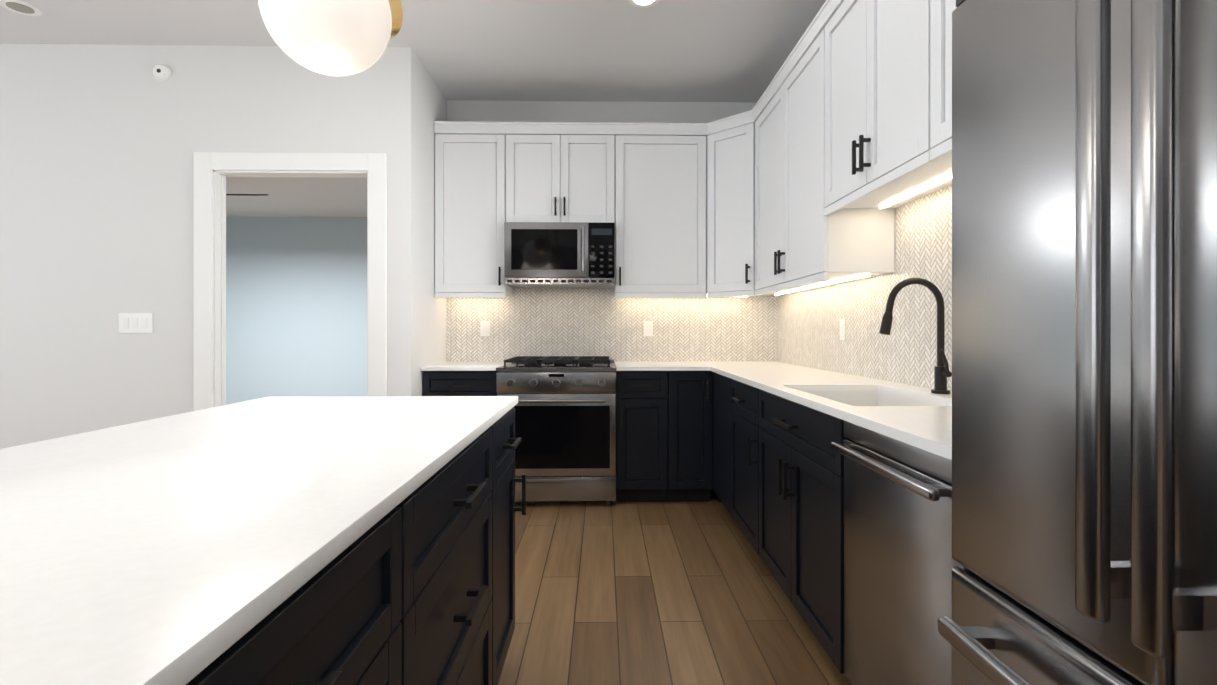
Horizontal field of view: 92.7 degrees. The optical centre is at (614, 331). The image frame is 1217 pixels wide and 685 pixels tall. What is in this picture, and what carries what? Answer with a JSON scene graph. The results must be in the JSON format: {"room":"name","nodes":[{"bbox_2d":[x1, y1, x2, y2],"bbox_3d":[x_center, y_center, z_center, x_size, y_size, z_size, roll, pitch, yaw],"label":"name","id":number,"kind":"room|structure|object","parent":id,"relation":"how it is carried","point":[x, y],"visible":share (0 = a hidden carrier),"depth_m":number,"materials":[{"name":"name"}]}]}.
{"room":"kitchen","nodes":[
{"label":"kitchen","id":0,"kind":"room"},
{"bbox_2d":[0,44,419,448],"bbox_3d":[-3.433,-0.300,3.584,4.360,2.900,0.090,0,0,-1],"label":"wall","id":1,"kind":"structure","parent":0,"point":[100,146],"depth_m":3.55,"materials":[{"name":"white paint"}]},
{"bbox_2d":[119,313,152,332],"bbox_3d":[-2.922,-0.050,3.544,0.200,0.120,0.010,0,0,-1],"label":"switch plate","id":2,"kind":"object","parent":1,"relation":"attached to","point":[135,322],"visible":1,"depth_m":3.54,"materials":[{"name":"white plastic"}]},
{"bbox_2d":[153,64,170,80],"bbox_3d":[-2.762,-1.580,3.535,0.104,0.104,0.032,0,0,-1],"label":"detector","id":3,"kind":"object","parent":1,"relation":"attached to","point":[161,72],"visible":0.98,"depth_m":3.53,"materials":[{"name":"white plastic"}]},
{"bbox_2d":[193,152,386,410],"bbox_3d":[-1.983,0.029,3.609,1.164,2.242,0.124,0,0,-1],"label":"door frame","id":4,"kind":"structure","parent":1,"relation":"attached to","point":[212,171],"depth_m":3.56,"materials":[{"name":"white wood"}]},
{"bbox_2d":[226,217,366,404],"bbox_3d":[-3.979,-0.300,3.629,5.270,2.900,0.020,0,0,-1],"label":"wall","id":5,"kind":"structure","parent":0,"point":[296,306],"depth_m":3.64,"materials":[{"name":"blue paint"}]},
{"bbox_2d":[0,0,825,216],"bbox_3d":[-2.649,-1.800,2.343,8.280,0.100,13.600,0,0,-1],"label":"ceiling","id":6,"kind":"structure","parent":0,"point":[739,51],"depth_m":3.51,"materials":[{"name":"white paint"}]},
{"bbox_2d":[0,0,41,15],"bbox_3d":[-3.204,-1.747,3.133,0.169,0.006,0.169,0,0,44],"label":"recessed light","id":7,"kind":"object","parent":6,"relation":"in","point":[21,7],"depth_m":3.13,"materials":[{"name":"white"}]},
{"bbox_2d":[226,194,267,195],"bbox_3d":[-4.297,-1.518,6.107,1.195,0.468,1.366,0,0,-1],"label":"ceiling fan","id":8,"kind":"object","parent":6,"relation":"hanging from","point":[248,194],"depth_m":6.05,"materials":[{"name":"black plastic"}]},
{"bbox_2d":[258,0,402,76],"bbox_3d":[-0.750,-1.222,1.573,0.348,1.054,0.367,0,0,-1],"label":"globe pendant light","id":9,"kind":"object","parent":6,"relation":"hanging from","point":[340,38],"visible":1,"depth_m":1.47,"materials":[{"name":"white glass"}]},
{"bbox_2d":[628,0,659,7],"bbox_3d":[0.158,-1.747,3.047,0.169,0.006,0.169,0,0,44],"label":"recessed light","id":10,"kind":"object","parent":6,"relation":"in","point":[638,3],"depth_m":3.09,"materials":[{"name":"white"}]},
{"bbox_2d":[420,61,447,395],"bbox_3d":[-1.311,-0.301,4.035,0.100,2.900,0.690,0,0,-1],"label":"wall","id":11,"kind":"structure","parent":0,"point":[433,104],"depth_m":3.96,"materials":[{"name":"white paint"}]},
{"bbox_2d":[448,100,756,361],"bbox_3d":[-0.059,-0.301,4.469,2.600,2.900,0.090,0,0,-1],"label":"wall","id":12,"kind":"structure","parent":0,"point":[458,110],"depth_m":4.42,"materials":[{"name":"white paint"}]},
{"bbox_2d":[504,222,614,287],"bbox_3d":[-0.381,-0.541,4.187,0.766,0.430,0.450,0,0,-1],"label":"microwave","id":13,"kind":"object","parent":12,"relation":"attached to","point":[559,254],"visible":1,"depth_m":4.01,"materials":[{"name":"silver metal"}]},
{"bbox_2d":[506,135,614,222],"bbox_3d":[-0.382,-1.073,4.229,0.770,0.626,0.367,0,0,-1],"label":"upper cabinet","id":14,"kind":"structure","parent":12,"relation":"attached to","point":[559,178],"depth_m":4.09,"materials":[{"name":"white wood"}]},
{"bbox_2d":[435,134,705,297],"bbox_3d":[-0.305,-0.811,4.231,1.913,1.150,0.367,0,0,-1],"label":"upper cabinets","id":15,"kind":"object","parent":12,"relation":"attached to","point":[660,216],"depth_m":4.10,"materials":[{"name":"white wood"}]},
{"bbox_2d":[447,288,774,361],"bbox_3d":[-0.022,-0.033,4.423,2.490,0.645,0.002,0,0,-1],"label":"tiled wall","id":16,"kind":"structure","parent":12,"relation":"attached to","point":[578,322],"depth_m":4.42,"materials":[{"name":"white tile"}]},
{"bbox_2d":[480,321,489,335],"bbox_3d":[-0.978,-0.021,4.399,0.070,0.116,0.008,0,0,-1],"label":"electrical outlet plate","id":17,"kind":"object","parent":16,"relation":"attached to","point":[485,328],"depth_m":4.40,"materials":[{"name":"white plastic"}]},
{"bbox_2d":[644,321,652,335],"bbox_3d":[0.262,-0.021,4.423,0.070,0.116,0.008,0,0,-1],"label":"electrical outlet plate","id":18,"kind":"object","parent":16,"relation":"attached to","point":[648,325],"depth_m":4.42,"materials":[{"name":"white plastic"}]},
{"bbox_2d":[706,123,803,297],"bbox_3d":[0.954,-0.811,4.135,0.598,1.150,0.607,0,0,-1],"label":"upper cabinet","id":19,"kind":"object","parent":12,"relation":"attached to","point":[730,212],"visible":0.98,"depth_m":3.97,"materials":[{"name":"white wood"}]},
{"bbox_2d":[755,0,956,295],"bbox_3d":[1.101,-0.810,2.510,0.367,1.150,2.662,0,0,-1],"label":"upper cabinets","id":20,"kind":"object","parent":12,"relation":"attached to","point":[877,104],"depth_m":2.51,"materials":[{"name":"white wood"}]},
{"bbox_2d":[434,0,843,135],"bbox_3d":[-0.089,-1.427,2.674,2.287,0.080,3.036,0,0,-1],"label":"crown molding","id":21,"kind":"structure","parent":20,"relation":"attached to","point":[821,19],"depth_m":4.07,"materials":[{"name":"white wood"}]},
{"bbox_2d":[774,274,869,294],"bbox_3d":[1.178,-0.262,3.457,0.015,0.008,1.480,0,0,-1],"label":"under-cabinet light","id":22,"kind":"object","parent":20,"relation":"attached to","point":[867,275],"depth_m":3.20,"materials":[{"name":"white plastic"}]},
{"bbox_2d":[879,175,951,208],"bbox_3d":[1.207,-0.551,1.913,0.015,0.008,1.368,0,0,-1],"label":"under-cabinet light","id":23,"kind":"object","parent":20,"relation":"attached to","point":[947,178],"depth_m":2.29,"materials":[{"name":"white plastic"}]},
{"bbox_2d":[775,185,951,391],"bbox_3d":[1.281,-0.174,2.812,0.002,0.811,3.274,0,0,-1],"label":"tiled wall","id":24,"kind":"structure","parent":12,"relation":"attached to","point":[801,328],"depth_m":2.67,"materials":[{"name":"white tile"}]},
{"bbox_2d":[840,319,845,339],"bbox_3d":[1.268,-0.010,3.219,0.008,0.116,0.070,0,0,-1],"label":"electrical outlet plate","id":25,"kind":"object","parent":24,"relation":"attached to","point":[842,321],"depth_m":3.21,"materials":[{"name":"white plastic"}]},
{"bbox_2d":[498,489,851,684],"bbox_3d":[-2.649,1.200,2.345,8.280,0.100,13.600,0,0,-1],"label":"floor","id":26,"kind":"structure","parent":0,"point":[652,593],"depth_m":2.44,"materials":[{"name":"brown wood"}]},
{"bbox_2d":[186,507,401,684],"bbox_3d":[-0.599,0.709,0.513,0.641,0.885,0.757,0,0,-1],"label":"base cabinet","id":27,"kind":"object","parent":26,"relation":"on","point":[336,620],"visible":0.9,"depth_m":0.69,"materials":[{"name":"black wood"}]},
{"bbox_2d":[0,396,517,684],"bbox_3d":[-0.763,0.249,0.720,0.890,0.032,2.720,0,0,-1],"label":"countertop","id":28,"kind":"structure","parent":27,"relation":"on","point":[182,549],"depth_m":0.73,"materials":[{"name":"white stone"}]},
{"bbox_2d":[396,428,491,684],"bbox_3d":[-0.613,0.708,1.257,0.641,0.885,0.728,0,0,-1],"label":"base cabinet","id":29,"kind":"object","parent":26,"relation":"on","point":[446,620],"visible":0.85,"depth_m":1.20,"materials":[{"name":"black wood"}]},
{"bbox_2d":[423,371,497,395],"bbox_3d":[-1.013,0.707,4.076,0.490,0.885,0.651,0,0,-1],"label":"base cabinet","id":30,"kind":"object","parent":26,"relation":"on","point":[479,383],"visible":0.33,"depth_m":3.80,"materials":[{"name":"black wood"}]},
{"bbox_2d":[421,362,507,371],"bbox_3d":[-1.014,0.247,4.087,0.493,0.032,0.634,0,0,-1],"label":"countertop","id":31,"kind":"structure","parent":30,"relation":"on","point":[464,366],"depth_m":3.80,"materials":[{"name":"white stone"}]},
{"bbox_2d":[489,408,525,684],"bbox_3d":[-0.624,0.708,1.833,0.641,0.885,0.420,0,0,-1],"label":"base cabinet","id":32,"kind":"object","parent":26,"relation":"on","point":[505,442],"visible":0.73,"depth_m":1.84,"materials":[{"name":"black wood"}]},
{"bbox_2d":[496,356,615,505],"bbox_3d":[-0.378,0.668,4.051,0.776,0.962,0.722,0,0,-1],"label":"range","id":33,"kind":"object","parent":26,"relation":"on","point":[565,420],"visible":0.81,"depth_m":3.75,"materials":[{"name":"silver metal"}]},
{"bbox_2d":[616,371,667,501],"bbox_3d":[0.180,0.707,4.099,0.340,0.885,0.651,0,0,-1],"label":"base cabinet","id":34,"kind":"object","parent":26,"relation":"on","point":[641,436],"visible":0.94,"depth_m":3.82,"materials":[{"name":"black wood"}]},
{"bbox_2d":[667,371,711,501],"bbox_3d":[0.498,0.707,4.105,0.292,0.885,0.651,0,0,-1],"label":"base cabinet","id":35,"kind":"object","parent":26,"relation":"on","point":[689,436],"visible":0.92,"depth_m":3.83,"materials":[{"name":"black wood"}]},
{"bbox_2d":[615,362,710,370],"bbox_3d":[0.308,0.247,4.112,0.600,0.032,0.634,0,0,-1],"label":"countertop","id":36,"kind":"structure","parent":35,"relation":"on","point":[620,366],"depth_m":3.81,"materials":[{"name":"white stone"}]},
{"bbox_2d":[712,372,730,512],"bbox_3d":[0.959,0.707,3.576,0.610,0.885,0.542,0,0,-1],"label":"base cabinet","id":37,"kind":"object","parent":26,"relation":"on","point":[721,409],"visible":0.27,"depth_m":3.54,"materials":[{"name":"black wood"}]},
{"bbox_2d":[730,379,758,554],"bbox_3d":[0.949,0.708,3.004,0.651,0.885,0.598,0,0,-1],"label":"base cabinet","id":38,"kind":"object","parent":26,"relation":"on","point":[744,456],"visible":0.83,"depth_m":2.98,"materials":[{"name":"black wood"}]},
{"bbox_2d":[759,389,845,673],"bbox_3d":[0.964,0.708,2.234,0.651,0.885,0.938,0,0,-1],"label":"base cabinet","id":39,"kind":"object","parent":26,"relation":"on","point":[801,508],"visible":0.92,"depth_m":2.09,"materials":[{"name":"black wood"}]},
{"bbox_2d":[707,361,951,459],"bbox_3d":[0.957,0.344,2.805,0.647,0.224,3.272,0,0,-1],"label":"countertop","id":40,"kind":"structure","parent":39,"relation":"on","point":[917,416],"depth_m":2.28,"materials":[{"name":"white stone"}]},
{"bbox_2d":[879,278,951,393],"bbox_3d":[1.121,0.015,2.151,0.262,0.432,0.093,0,0,-1],"label":"faucet","id":41,"kind":"object","parent":40,"relation":"on","point":[942,372],"visible":0.98,"depth_m":2.15,"materials":[{"name":"black metal"}]},
{"bbox_2d":[831,421,960,684],"bbox_3d":[0.962,0.709,1.467,0.630,0.884,0.584,0,0,-1],"label":"dishwasher","id":42,"kind":"object","parent":26,"relation":"on","point":[900,563],"visible":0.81,"depth_m":1.43,"materials":[{"name":"silver metal"}]},
{"bbox_2d":[938,0,1216,684],"bbox_3d":[0.958,0.247,0.717,0.701,1.808,0.890,0,0,-1],"label":"refrigerator","id":43,"kind":"object","parent":26,"relation":"on","point":[1084,342],"visible":1,"depth_m":0.77,"materials":[{"name":"silver metal"}]}
]}

